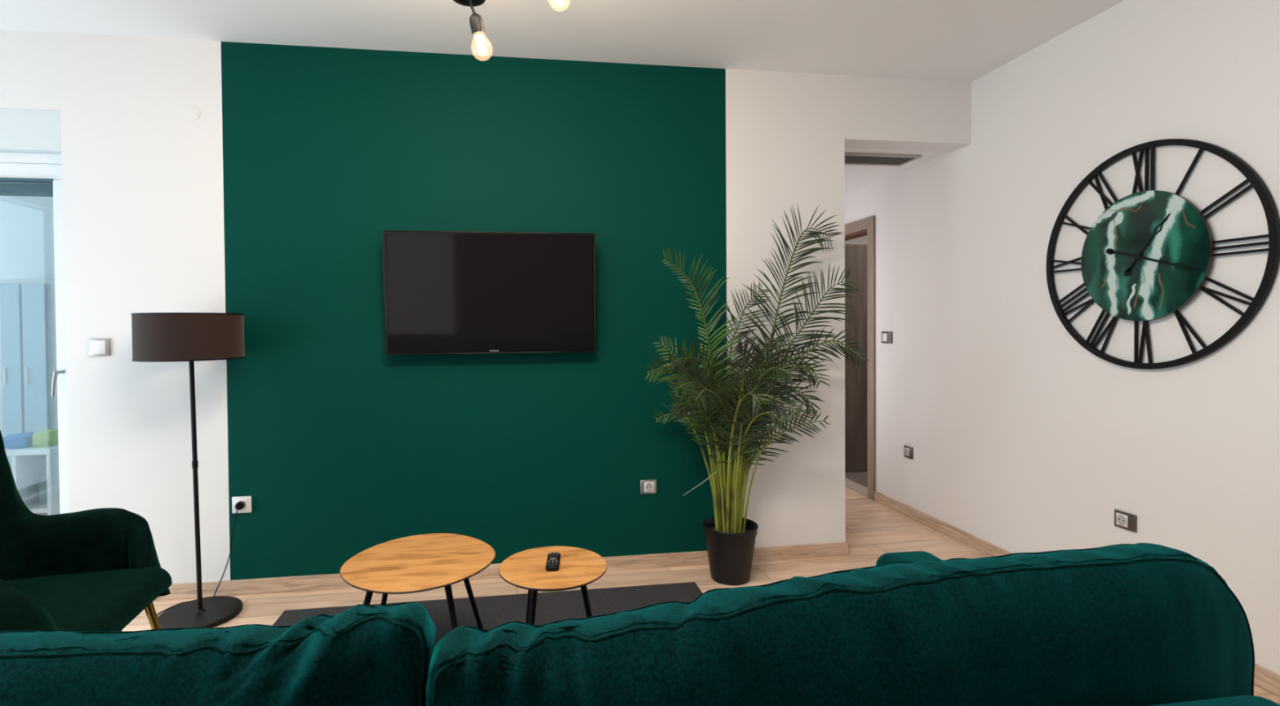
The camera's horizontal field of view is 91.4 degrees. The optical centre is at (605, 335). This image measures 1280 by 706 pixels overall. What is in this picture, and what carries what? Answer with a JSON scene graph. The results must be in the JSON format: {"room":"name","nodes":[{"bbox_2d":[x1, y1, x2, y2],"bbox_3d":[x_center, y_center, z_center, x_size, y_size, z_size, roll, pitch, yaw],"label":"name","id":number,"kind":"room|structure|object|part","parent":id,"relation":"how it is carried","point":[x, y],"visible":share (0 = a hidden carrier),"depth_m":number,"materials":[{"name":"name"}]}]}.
{"room":"living room","nodes":[
{"label":"living room","id":0,"kind":"room"},
{"bbox_2d":[0,182,54,279],"bbox_3d":[-4.028,-0.007,3.697,3.100,2.500,2.117,-1,1,-8],"label":"wall","id":1,"kind":"structure","parent":0,"point":[27,251],"depth_m":4.57,"materials":[{"name":"white"}]},
{"bbox_2d":[0,29,971,583],"bbox_3d":[-1.178,-0.177,4.415,6.152,2.772,2.717,-1,1,-8],"label":"wall","id":2,"kind":"structure","parent":0,"point":[273,206],"depth_m":3.08,"materials":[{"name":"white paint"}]},
{"bbox_2d":[0,108,69,514],"bbox_3d":[-3.210,0.114,2.830,1.465,2.273,0.138,-1,1,-8],"label":"door frame","id":3,"kind":"structure","parent":2,"relation":"in","point":[30,140],"depth_m":2.90,"materials":[{"name":"white"}]},
{"bbox_3d":[-3.212,0.204,2.846,1.465,2.092,0.070,-1,1,-8],"label":"frame","id":4,"kind":"part","parent":3,"relation":"part of","materials":[{"name":"white plastic"}]},
{"bbox_3d":[-2.542,0.220,2.890,0.029,0.119,0.058,-1,1,-8],"label":"handle","id":5,"kind":"part","parent":3,"relation":"part of","materials":[{"name":"grey"}]},
{"bbox_3d":[-2.957,0.236,2.884,0.880,1.922,0.050,-1,1,-8],"label":"sash","id":6,"kind":"part","parent":3,"relation":"part of","materials":[{"name":"white plastic"}]},
{"bbox_2d":[88,338,110,355],"bbox_3d":[-2.333,0.053,2.870,0.090,0.080,0.013,-1,1,-8],"label":"light switch","id":7,"kind":"object","parent":2,"relation":"attached to","point":[96,347],"visible":1,"depth_m":2.87,"materials":[{"name":"white plastic"}]},
{"bbox_2d":[184,106,200,120],"bbox_3d":[-1.933,-1.042,2.917,0.070,0.070,0.003,-1,1,-8],"label":"cap","id":8,"kind":"object","parent":2,"relation":"attached to","point":[191,113],"visible":1,"depth_m":2.92,"materials":[{"name":"white paint"}]},
{"bbox_2d":[231,496,251,513],"bbox_3d":[-1.733,0.805,2.968,0.086,0.078,0.014,-1,1,-8],"label":"wall socket","id":9,"kind":"object","parent":2,"relation":"attached to","point":[246,500],"visible":0.82,"depth_m":2.97,"materials":[{"name":"white plastic"}]},
{"bbox_2d":[382,230,595,355],"bbox_3d":[-0.555,-0.209,3.066,1.013,0.590,0.110,-1,1,-8],"label":"television","id":10,"kind":"object","parent":2,"relation":"attached to","point":[446,292],"visible":1,"depth_m":3.03,"materials":[{"name":"black plastic"}]},
{"bbox_2d":[154,542,846,600],"bbox_3d":[-0.568,1.188,3.146,3.814,0.072,0.012,-1,1,-8],"label":"baseboard","id":11,"kind":"structure","parent":2,"relation":"attached to","point":[329,581],"depth_m":3.14,"materials":[{"name":"brown wood"}]},
{"bbox_2d":[640,479,656,493],"bbox_3d":[0.224,0.789,3.255,0.086,0.073,0.014,-1,1,-8],"label":"wall socket","id":12,"kind":"object","parent":2,"relation":"attached to","point":[646,486],"visible":1,"depth_m":3.25,"materials":[{"name":"white plastic"}]},
{"bbox_2d":[844,541,848,555],"bbox_3d":[1.312,1.168,3.502,0.012,0.072,0.172,-1,1,-8],"label":"baseboard","id":13,"kind":"structure","parent":2,"relation":"attached to","point":[845,541],"depth_m":3.42,"materials":[{"name":"brown wood"}]},
{"bbox_2d":[844,215,875,501],"bbox_3d":[2.290,0.153,4.986,0.901,2.040,0.952,-1,1,-8],"label":"door","id":14,"kind":"structure","parent":2,"relation":"in","point":[860,383],"depth_m":5.29,"materials":[{"name":"brown wood"}]},
{"bbox_2d":[0,0,1124,82],"bbox_3d":[-0.437,-1.423,-0.043,6.352,0.150,6.483,-1,1,-8],"label":"ceiling","id":15,"kind":"structure","parent":0,"point":[942,40],"depth_m":2.81,"materials":[{"name":"white paint"}]},
{"bbox_2d":[453,0,563,55],"bbox_3d":[-0.375,-1.077,1.721,0.514,0.600,0.482,0,1,16],"label":"ceiling lamp","id":16,"kind":"object","parent":15,"relation":"hanging from","point":[477,29],"visible":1,"depth_m":1.75,"materials":[{"name":"black metal"}]},
{"bbox_3d":[-0.376,-0.927,1.751,0.025,0.050,0.008,-1,1,-8],"label":"arm","id":17,"kind":"part","parent":16,"relation":"part of","materials":[{"name":"black metal"}]},
{"bbox_2d":[469,13,484,39],"bbox_3d":[-0.361,-0.872,1.754,0.043,0.064,0.038,-1,1,-8],"label":"socket","id":18,"kind":"object","parent":16,"relation":"attached to","point":[477,29],"depth_m":1.74,"materials":[{"name":"brown metal"}]},
{"bbox_2d":[121,471,1279,704],"bbox_3d":[0.462,1.298,1.603,8.552,0.126,9.400,-1,1,-8],"label":"floor","id":19,"kind":"structure","parent":0,"point":[873,530],"depth_m":3.19,"materials":[{"name":"brown wood"}]},
{"bbox_2d":[0,278,57,468],"bbox_3d":[-4.006,0.421,4.403,0.540,1.620,0.418,-1,1,-8],"label":"cupboard","id":20,"kind":"object","parent":19,"relation":"on","point":[28,326],"visible":0.47,"depth_m":4.21,"materials":[{"name":"white"}]},
{"bbox_3d":[-4.038,0.275,4.190,0.008,0.120,0.010,-1,1,-8],"label":"handle","id":21,"kind":"part","parent":20,"relation":"part of","materials":[{"name":"white plastic"}]},
{"bbox_3d":[-4.006,0.412,4.211,0.115,1.525,0.018,-1,1,-8],"label":"door","id":22,"kind":"part","parent":20,"relation":"part of","materials":[{"name":"blue"}]},
{"bbox_3d":[-3.909,0.274,4.209,0.008,0.120,0.010,-1,1,-8],"label":"handle","id":23,"kind":"part","parent":20,"relation":"part of","materials":[{"name":"white plastic"}]},
{"bbox_3d":[-3.867,0.410,4.232,0.135,1.525,0.018,-1,1,-8],"label":"door","id":24,"kind":"part","parent":20,"relation":"part of","materials":[{"name":"blue"}]},
{"bbox_2d":[4,444,60,515],"bbox_3d":[-3.588,0.951,3.759,0.670,0.575,0.350,-1,1,-8],"label":"shelf unit","id":25,"kind":"object","parent":19,"relation":"on","point":[28,464],"visible":0.41,"depth_m":3.67,"materials":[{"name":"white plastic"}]},
{"bbox_2d":[2,431,36,448],"bbox_3d":[-3.498,0.622,3.743,0.133,0.081,0.181,-1,1,-8],"label":"folded towel","id":26,"kind":"object","parent":25,"relation":"on","point":[22,440],"visible":0.7,"depth_m":3.67,"materials":[{"name":"blue fabric"}]},
{"bbox_3d":[-3.453,0.965,3.779,0.022,0.545,0.330,-1,1,-8],"label":"panel","id":27,"kind":"part","parent":25,"relation":"part of","materials":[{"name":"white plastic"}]},
{"bbox_3d":[-3.587,1.026,3.760,0.630,0.025,0.310,-1,1,-8],"label":"shelf","id":28,"kind":"part","parent":25,"relation":"part of","materials":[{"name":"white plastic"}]},
{"bbox_2d":[38,469,47,505],"bbox_3d":[-3.372,0.909,3.765,0.084,0.205,0.084,-1,1,-8],"label":"spray bottle","id":29,"kind":"object","parent":25,"relation":"on","point":[42,497],"visible":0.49,"depth_m":3.73,"materials":[{"name":"grey plastic"}]},
{"bbox_2d":[31,429,58,447],"bbox_3d":[-3.377,0.614,3.780,0.103,0.096,0.163,-1,1,-8],"label":"folded towel","id":30,"kind":"object","parent":25,"relation":"on","point":[46,437],"visible":0.8,"depth_m":3.72,"materials":[{"name":"green fabric"}]},
{"bbox_3d":[-3.275,0.963,3.805,0.022,0.545,0.330,-1,1,-8],"label":"panel","id":31,"kind":"part","parent":25,"relation":"part of","materials":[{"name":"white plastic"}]},
{"bbox_2d":[0,430,172,631],"bbox_3d":[-1.714,0.664,1.742,0.796,1.187,0.816,-1,1,-13],"label":"armchair","id":32,"kind":"object","parent":19,"relation":"on","point":[96,569],"visible":0.72,"depth_m":1.97,"materials":[{"name":"green fabric"}]},
{"bbox_3d":[-1.687,0.839,1.725,0.660,0.180,0.610,-1,1,-13],"label":"seat","id":33,"kind":"part","parent":32,"relation":"part of","materials":[{"name":"green fabric"}]},
{"bbox_3d":[-1.419,1.049,2.013,0.114,0.405,0.025,-1,1,-41],"label":"leg","id":34,"kind":"part","parent":32,"relation":"part of","materials":[{"name":"gold metal"}]},
{"bbox_2d":[131,312,244,628],"bbox_3d":[-1.814,0.572,2.740,0.410,1.338,0.410,-1,1,-8],"label":"floor lamp","id":35,"kind":"object","parent":19,"relation":"on","point":[190,337],"visible":0.94,"depth_m":2.64,"materials":[{"name":"dark brown fabric"},{"name":"black metal"}]},
{"bbox_3d":[-1.949,1.235,2.816,0.066,0.007,0.198,0,1,20],"label":"power cord","id":36,"kind":"part","parent":35,"relation":"part of","materials":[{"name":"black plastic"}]},
{"bbox_3d":[-1.819,0.003,2.731,0.408,0.196,0.408,-1,1,-8],"label":"lamp shade","id":37,"kind":"part","parent":35,"relation":"part of","materials":[{"name":"brown fabric"}]},
{"bbox_3d":[-1.808,1.024,2.918,0.171,0.423,0.034,-1,1,-8],"label":"power cord","id":38,"kind":"part","parent":35,"relation":"part of","materials":[{"name":"black plastic"}]},
{"bbox_2d":[272,582,702,648],"bbox_3d":[-0.376,1.235,2.086,1.896,0.009,1.700,-1,1,-8],"label":"area rug","id":39,"kind":"object","parent":19,"relation":"on","point":[494,611],"visible":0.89,"depth_m":2.81,"materials":[{"name":"grey carpet"}]},
{"bbox_2d":[339,533,495,630],"bbox_3d":[-0.653,1.011,2.211,0.522,0.441,0.549,-1,1,-8],"label":"coffee table","id":40,"kind":"object","parent":39,"relation":"on","point":[418,563],"visible":0.95,"depth_m":2.16,"materials":[{"name":"brown wood"}]},
{"bbox_3d":[-0.818,1.018,2.033,0.153,0.433,0.023,-1,1,-41],"label":"leg","id":41,"kind":"part","parent":40,"relation":"part of","materials":[{"name":"black metal"}]},
{"bbox_3d":[-0.843,1.013,2.378,0.171,0.434,0.023,0,1,45],"label":"leg","id":42,"kind":"part","parent":40,"relation":"part of","materials":[{"name":"black metal"}]},
{"bbox_3d":[-0.489,1.016,2.061,0.129,0.432,0.023,0,1,33],"label":"leg","id":43,"kind":"part","parent":40,"relation":"part of","materials":[{"name":"black metal"}]},
{"bbox_3d":[-0.526,1.010,2.424,0.023,0.434,0.171,0,1,29],"label":"leg","id":44,"kind":"part","parent":40,"relation":"part of","materials":[{"name":"black metal"}]},
{"bbox_2d":[498,546,607,625],"bbox_3d":[-0.178,1.007,2.140,0.368,0.440,0.380,-1,1,-8],"label":"coffee table","id":45,"kind":"object","parent":39,"relation":"on","point":[579,567],"visible":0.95,"depth_m":2.10,"materials":[{"name":"brown wood"}]},
{"bbox_3d":[-0.276,1.011,2.237,0.023,0.431,0.090,-1,1,-42],"label":"leg","id":46,"kind":"part","parent":45,"relation":"part of","materials":[{"name":"black metal"}]},
{"bbox_3d":[-0.245,1.014,2.009,0.023,0.431,0.100,0,1,26],"label":"leg","id":47,"kind":"part","parent":45,"relation":"part of","materials":[{"name":"black metal"}]},
{"bbox_2d":[545,552,560,571],"bbox_3d":[-0.180,0.777,2.148,0.044,0.020,0.132,0,1,-1],"label":"remote control","id":48,"kind":"object","parent":45,"relation":"on","point":[553,562],"visible":1,"depth_m":2.12,"materials":[{"name":"black plastic"}]},
{"bbox_3d":[-0.049,1.011,2.155,0.099,0.431,0.024,-1,1,-8],"label":"leg","id":49,"kind":"part","parent":45,"relation":"part of","materials":[{"name":"black metal"}]},
{"bbox_2d":[0,542,1279,705],"bbox_3d":[-0.208,0.780,1.078,2.485,0.949,1.130,-1,1,-8],"label":"sofa","id":50,"kind":"object","parent":19,"relation":"on","point":[1140,624],"visible":1,"depth_m":0.76,"materials":[{"name":"green fabric"}]},
{"bbox_2d":[0,602,435,705],"bbox_3d":[-0.737,0.574,0.676,1.076,0.492,0.156,-1,1,-8],"label":"cushion","id":51,"kind":"object","parent":50,"relation":"on","point":[361,655],"depth_m":0.69,"materials":[{"name":"teal fabric"}]},
{"bbox_2d":[425,542,1253,705],"bbox_3d":[0.351,0.556,0.830,1.172,0.503,0.154,-1,1,-8],"label":"cushion","id":52,"kind":"object","parent":50,"relation":"on","point":[1140,624],"depth_m":0.78,"materials":[{"name":"teal fabric"}]},
{"bbox_3d":[0.923,0.882,1.296,0.185,0.534,1.030,-1,1,-8],"label":"armrest","id":53,"kind":"part","parent":50,"relation":"part of","materials":[{"name":"teal fabric"}]},
{"bbox_3d":[-0.137,0.809,0.592,2.485,0.705,0.148,-1,1,-8],"label":"frame","id":54,"kind":"part","parent":50,"relation":"part of","materials":[{"name":"teal fabric"}]},
{"bbox_2d":[644,203,869,586],"bbox_3d":[0.736,0.282,3.032,1.158,1.869,0.530,-1,1,-8],"label":"potted palm","id":55,"kind":"object","parent":19,"relation":"on","point":[730,537],"visible":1,"depth_m":3.06,"materials":[{"name":"green plant"}]},
{"bbox_2d":[702,516,758,586],"bbox_3d":[0.625,1.079,3.125,0.276,0.272,0.276,-1,1,-8],"label":"pot","id":56,"kind":"object","parent":55,"relation":"attached to","point":[730,547],"depth_m":3.03,"materials":[{"name":"black plastic"}]},
{"bbox_2d":[844,235,866,244],"bbox_3d":[2.543,-0.133,5.197,3.163,2.600,2.750,-1,1,-8],"label":"wall","id":57,"kind":"structure","parent":0,"point":[862,240],"depth_m":6.49,"materials":[{"name":"white paint"}]},
{"bbox_2d":[844,477,867,497],"bbox_3d":[1.926,1.171,4.948,0.124,0.010,0.802,-1,1,-8],"label":"trim","id":58,"kind":"structure","parent":57,"relation":"attached to","point":[862,490],"depth_m":4.82,"materials":[{"name":"beige wood"}]},
{"bbox_2d":[844,147,950,194],"bbox_3d":[2.546,-1.270,5.101,2.963,0.323,2.707,-1,1,-8],"label":"ceiling","id":59,"kind":"structure","parent":0,"point":[856,176],"depth_m":4.05,"materials":[{"name":"white paint"}]},
{"bbox_2d":[844,151,921,166],"bbox_3d":[1.583,-1.073,3.787,0.590,0.014,0.215,-1,1,-8],"label":"ceiling vent","id":60,"kind":"object","parent":59,"relation":"in","point":[851,158],"visible":0.61,"depth_m":3.78,"materials":[{"name":"grey metal"}]},
{"bbox_2d":[844,0,1279,675],"bbox_3d":[2.373,-0.164,1.811,0.120,2.772,9.300,-1,1,-8],"label":"wall","id":61,"kind":"structure","parent":0,"point":[1023,438],"depth_m":2.79,"materials":[{"name":"white paint"}]},
{"bbox_2d":[881,331,892,343],"bbox_3d":[1.942,0.011,4.308,0.013,0.080,0.120,-1,1,-8],"label":"light switch","id":62,"kind":"object","parent":61,"relation":"attached to","point":[886,336],"visible":1,"depth_m":4.30,"materials":[{"name":"white plastic"}]},
{"bbox_2d":[903,444,913,459],"bbox_3d":[1.982,0.762,4.084,0.014,0.078,0.088,-1,1,-8],"label":"wall socket","id":63,"kind":"object","parent":61,"relation":"attached to","point":[908,451],"visible":1,"depth_m":4.07,"materials":[{"name":"grey plastic"}]},
{"bbox_2d":[874,491,1279,697],"bbox_3d":[2.447,1.200,0.944,0.012,0.072,7.123,-1,1,-8],"label":"baseboard","id":64,"kind":"structure","parent":61,"relation":"attached to","point":[1265,679],"depth_m":3.57,"materials":[{"name":"brown wood"}]},
{"bbox_2d":[1114,509,1137,533],"bbox_3d":[2.194,0.782,2.634,0.014,0.072,0.094,-1,1,-8],"label":"wall socket","id":65,"kind":"object","parent":61,"relation":"attached to","point":[1123,520],"visible":1,"depth_m":2.63,"materials":[{"name":"grey plastic"}]},
{"bbox_2d":[1046,138,1279,368],"bbox_3d":[2.182,-0.323,2.538,0.045,0.916,0.916,-1,1,-8],"label":"wall clock","id":66,"kind":"object","parent":61,"relation":"attached to","point":[1147,255],"visible":1,"depth_m":2.50,"materials":[{"name":"black metal"}]}
]}

